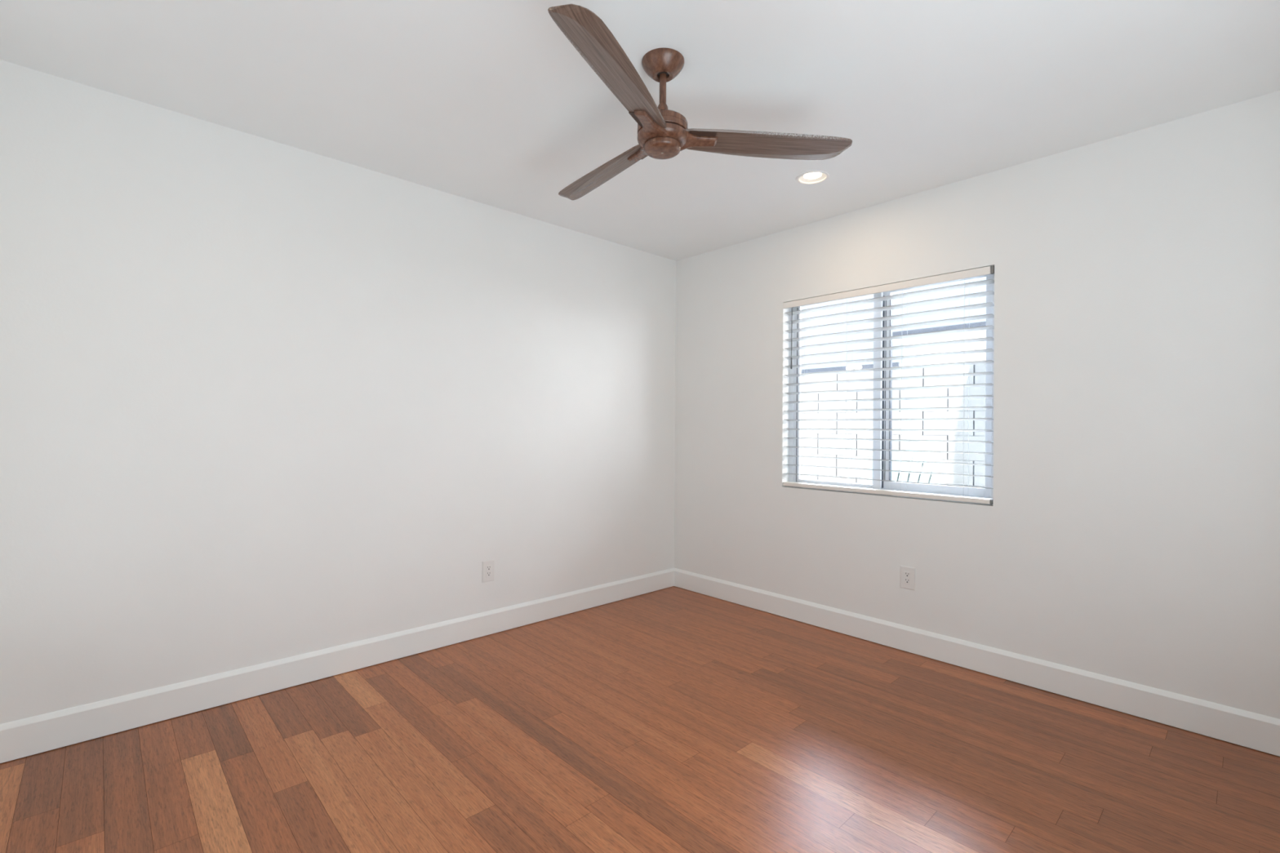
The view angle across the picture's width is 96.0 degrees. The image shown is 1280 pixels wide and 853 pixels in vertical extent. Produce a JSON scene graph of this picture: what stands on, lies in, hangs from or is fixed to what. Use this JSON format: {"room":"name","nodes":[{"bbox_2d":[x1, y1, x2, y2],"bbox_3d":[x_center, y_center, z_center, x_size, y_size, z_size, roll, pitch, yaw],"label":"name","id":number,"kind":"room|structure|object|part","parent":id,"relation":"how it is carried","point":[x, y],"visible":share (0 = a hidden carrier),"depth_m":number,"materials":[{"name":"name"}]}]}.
{"room":"empty bedroom","nodes":[
{"label":"empty bedroom","id":0,"kind":"room"},
{"bbox_2d":[0,59,675,724],"bbox_3d":[-1.155,-0.015,3.105,3.750,2.490,0.150,1,0,-43],"label":"wall","id":1,"kind":"structure","parent":0,"point":[262,400],"depth_m":2.56,"materials":[{"name":"white paint"}]},
{"bbox_2d":[0,568,674,763],"bbox_3d":[-1.053,1.112,3.093,3.600,0.131,0.014,1,0,-43],"label":"baseboard","id":2,"kind":"structure","parent":1,"relation":"attached to","point":[22,738],"depth_m":2.56,"materials":[{"name":"white paint"}]},
{"bbox_2d":[481,559,494,582],"bbox_3d":[-0.860,0.822,3.277,0.079,0.120,0.008,1,0,-43],"label":"electrical outlet","id":3,"kind":"object","parent":1,"relation":"attached to","point":[487,566],"visible":1,"depth_m":3.27,"materials":[{"name":"white plastic"}]},
{"bbox_2d":[485,564,491,577],"bbox_3d":[-0.858,0.822,3.275,0.033,0.067,0.002,1,0,-43],"label":"receptacle","id":4,"kind":"object","parent":3,"relation":"attached to","point":[488,567],"depth_m":3.27,"materials":[{"name":"grey plastic"}]},
{"bbox_2d":[0,586,1279,852],"bbox_3d":[0.063,1.198,1.099,4.800,0.030,4.550,1,0,-43],"label":"floor","id":5,"kind":"structure","parent":0,"point":[673,719],"depth_m":2.04,"materials":[{"name":"brown wood"}]},
{"bbox_2d":[0,0,1279,261],"bbox_3d":[0.066,-1.337,1.125,5.200,0.160,5.000,1,0,-43],"label":"ceiling","id":6,"kind":"structure","parent":0,"point":[488,102],"depth_m":2.09,"materials":[{"name":"white paint"}]},
{"bbox_2d":[547,4,852,199],"bbox_3d":[-0.028,-1.097,2.038,1.169,0.315,1.094,1,0,-43],"label":"ceiling fan","id":7,"kind":"object","parent":6,"relation":"hanging from","point":[663,132],"visible":1,"depth_m":1.94,"materials":[{"name":"brown wood"}]},
{"bbox_3d":[-0.152,-0.994,2.272,0.136,0.016,0.594,-15,9,-34],"label":"blade","id":8,"kind":"part","parent":7,"relation":"part of","materials":[{"name":"brown wood"}]},
{"bbox_3d":[-0.057,-0.995,1.637,0.136,0.016,0.594,15,6,24],"label":"blade","id":9,"kind":"part","parent":7,"relation":"part of","materials":[{"name":"brown wood"}]},
{"bbox_3d":[0.010,-0.982,2.082,0.099,0.020,0.140,-15,9,-34],"label":"blade arm","id":10,"kind":"part","parent":7,"relation":"part of","materials":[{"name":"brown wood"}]},
{"bbox_3d":[0.025,-0.983,1.874,0.099,0.020,0.140,15,6,24],"label":"blade arm","id":11,"kind":"part","parent":7,"relation":"part of","materials":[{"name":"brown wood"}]},
{"bbox_3d":[0.197,-0.981,1.989,0.140,0.020,0.099,0,-13,-5],"label":"blade arm","id":12,"kind":"part","parent":7,"relation":"part of","materials":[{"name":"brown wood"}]},
{"bbox_3d":[0.443,-0.990,2.033,0.594,0.016,0.136,0,-13,-5],"label":"blade","id":13,"kind":"part","parent":7,"relation":"part of","materials":[{"name":"brown wood"}]},
{"bbox_2d":[795,170,829,184],"bbox_3d":[0.863,-1.248,2.883,0.161,0.015,0.161,1,0,-43],"label":"recessed light","id":14,"kind":"object","parent":6,"relation":"in","point":[811,177],"visible":1,"depth_m":2.90,"materials":[{"name":"white"}]},
{"bbox_2d":[674,90,1279,719],"bbox_3d":[1.430,0.006,3.200,0.150,2.490,3.550,1,0,-43],"label":"wall","id":15,"kind":"structure","parent":0,"point":[1130,531],"depth_m":2.56,"materials":[{"name":"white paint"}]},
{"bbox_2d":[788,273,994,504],"bbox_3d":[1.385,-0.200,3.294,0.060,1.170,1.181,1,0,-43],"label":"window","id":16,"kind":"structure","parent":15,"relation":"in","point":[886,445],"depth_m":3.28,"materials":[{"name":"white plastic"}]},
{"bbox_3d":[1.184,-0.210,3.488,0.022,1.131,0.563,1,0,-43],"label":"sash","id":17,"kind":"part","parent":16,"relation":"part of","materials":[{"name":"white plastic"}]},
{"bbox_2d":[782,265,994,504],"bbox_3d":[1.327,-0.202,3.241,0.085,1.160,1.178,1,0,-43],"label":"window blind","id":18,"kind":"object","parent":16,"relation":"attached to","point":[989,269],"visible":0.95,"depth_m":3.16,"materials":[{"name":"white plastic"}]},
{"bbox_3d":[1.007,-0.195,3.596,0.066,1.096,0.002,1,0,-41],"label":"ladder cord","id":19,"kind":"part","parent":18,"relation":"part of","materials":[{"name":"white fabric"}]},
{"bbox_3d":[1.221,-0.194,3.368,0.066,1.096,0.002,1,0,-41],"label":"ladder cord","id":20,"kind":"part","parent":18,"relation":"part of","materials":[{"name":"white fabric"}]},
{"bbox_3d":[1.322,0.364,3.245,0.057,0.022,1.162,1,0,-43],"label":"rail","id":21,"kind":"part","parent":18,"relation":"part of","materials":[{"name":"white"}]},
{"bbox_3d":[1.438,-0.193,3.137,0.066,1.096,0.002,1,0,-41],"label":"ladder cord","id":22,"kind":"part","parent":18,"relation":"part of","materials":[{"name":"white fabric"}]},
{"bbox_3d":[1.648,-0.193,2.913,0.066,1.096,0.002,1,0,-41],"label":"ladder cord","id":23,"kind":"part","parent":18,"relation":"part of","materials":[{"name":"white fabric"}]},
{"bbox_3d":[1.578,-0.208,3.108,0.024,1.131,0.585,1,0,-43],"label":"sash","id":24,"kind":"part","parent":16,"relation":"part of","materials":[{"name":"white plastic"}]},
{"bbox_2d":[900,565,915,590],"bbox_3d":[1.428,0.808,3.078,0.008,0.120,0.079,1,0,-43],"label":"electrical outlet","id":25,"kind":"object","parent":15,"relation":"attached to","point":[907,573],"visible":1,"depth_m":3.08,"materials":[{"name":"white plastic"}]},
{"bbox_2d":[904,571,910,584],"bbox_3d":[1.426,0.808,3.076,0.002,0.067,0.033,1,0,-43],"label":"receptacle","id":26,"kind":"object","parent":25,"relation":"attached to","point":[907,574],"depth_m":3.07,"materials":[{"name":"grey plastic"}]},
{"bbox_2d":[674,568,1279,756],"bbox_3d":[1.362,1.131,3.140,0.014,0.131,3.250,1,0,-43],"label":"baseboard","id":27,"kind":"structure","parent":15,"relation":"attached to","point":[1251,730],"depth_m":2.66,"materials":[{"name":"white paint"}]},
{"label":"outside","id":28,"kind":"structure","parent":0,"visible":0},
{"bbox_3d":[6.959,1.377,13.367,21.850,0.200,28.000,1,0,-43],"label":"ground","id":29,"kind":"structure","parent":28,"visible":0},
{"bbox_2d":[801,362,903,373],"bbox_3d":[5.003,0.020,13.714,4.048,2.485,3.810,1,0,-43],"label":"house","id":30,"kind":"structure","parent":29,"relation":"on","point":[894,364],"depth_m":11.86,"materials":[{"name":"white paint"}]},
{"bbox_2d":[845,364,862,369],"bbox_3d":[4.320,-1.175,11.606,0.148,0.119,0.310,1,0,-43],"label":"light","id":31,"kind":"object","parent":30,"relation":"attached to","point":[857,366],"depth_m":11.60,"materials":[{"name":"white"}]},
{"bbox_2d":[800,360,986,487],"bbox_3d":[1.883,0.333,5.855,0.170,1.760,12.000,1,0,-43],"label":"block wall outside","id":32,"kind":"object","parent":29,"relation":"on","point":[971,481],"visible":0.02,"depth_m":5.21,"materials":[{"name":"grey"}]},
{"bbox_2d":[868,448,942,484],"bbox_3d":[1.906,0.691,4.488,1.058,1.035,0.800,1,0,-39],"label":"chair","id":33,"kind":"object","parent":29,"relation":"on","point":[896,455],"visible":0.12,"depth_m":4.64,"materials":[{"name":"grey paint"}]},
{"bbox_3d":[2.083,0.625,4.632,0.208,0.494,0.489,1,0,-39],"label":"panel","id":34,"kind":"part","parent":33,"relation":"part of","materials":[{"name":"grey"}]},
{"bbox_2d":[892,321,986,365],"bbox_3d":[8.118,-0.260,10.800,4.300,3.075,5.280,1,0,-43],"label":"house","id":35,"kind":"structure","parent":29,"relation":"on","point":[976,334],"depth_m":10.49,"materials":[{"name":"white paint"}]}
]}

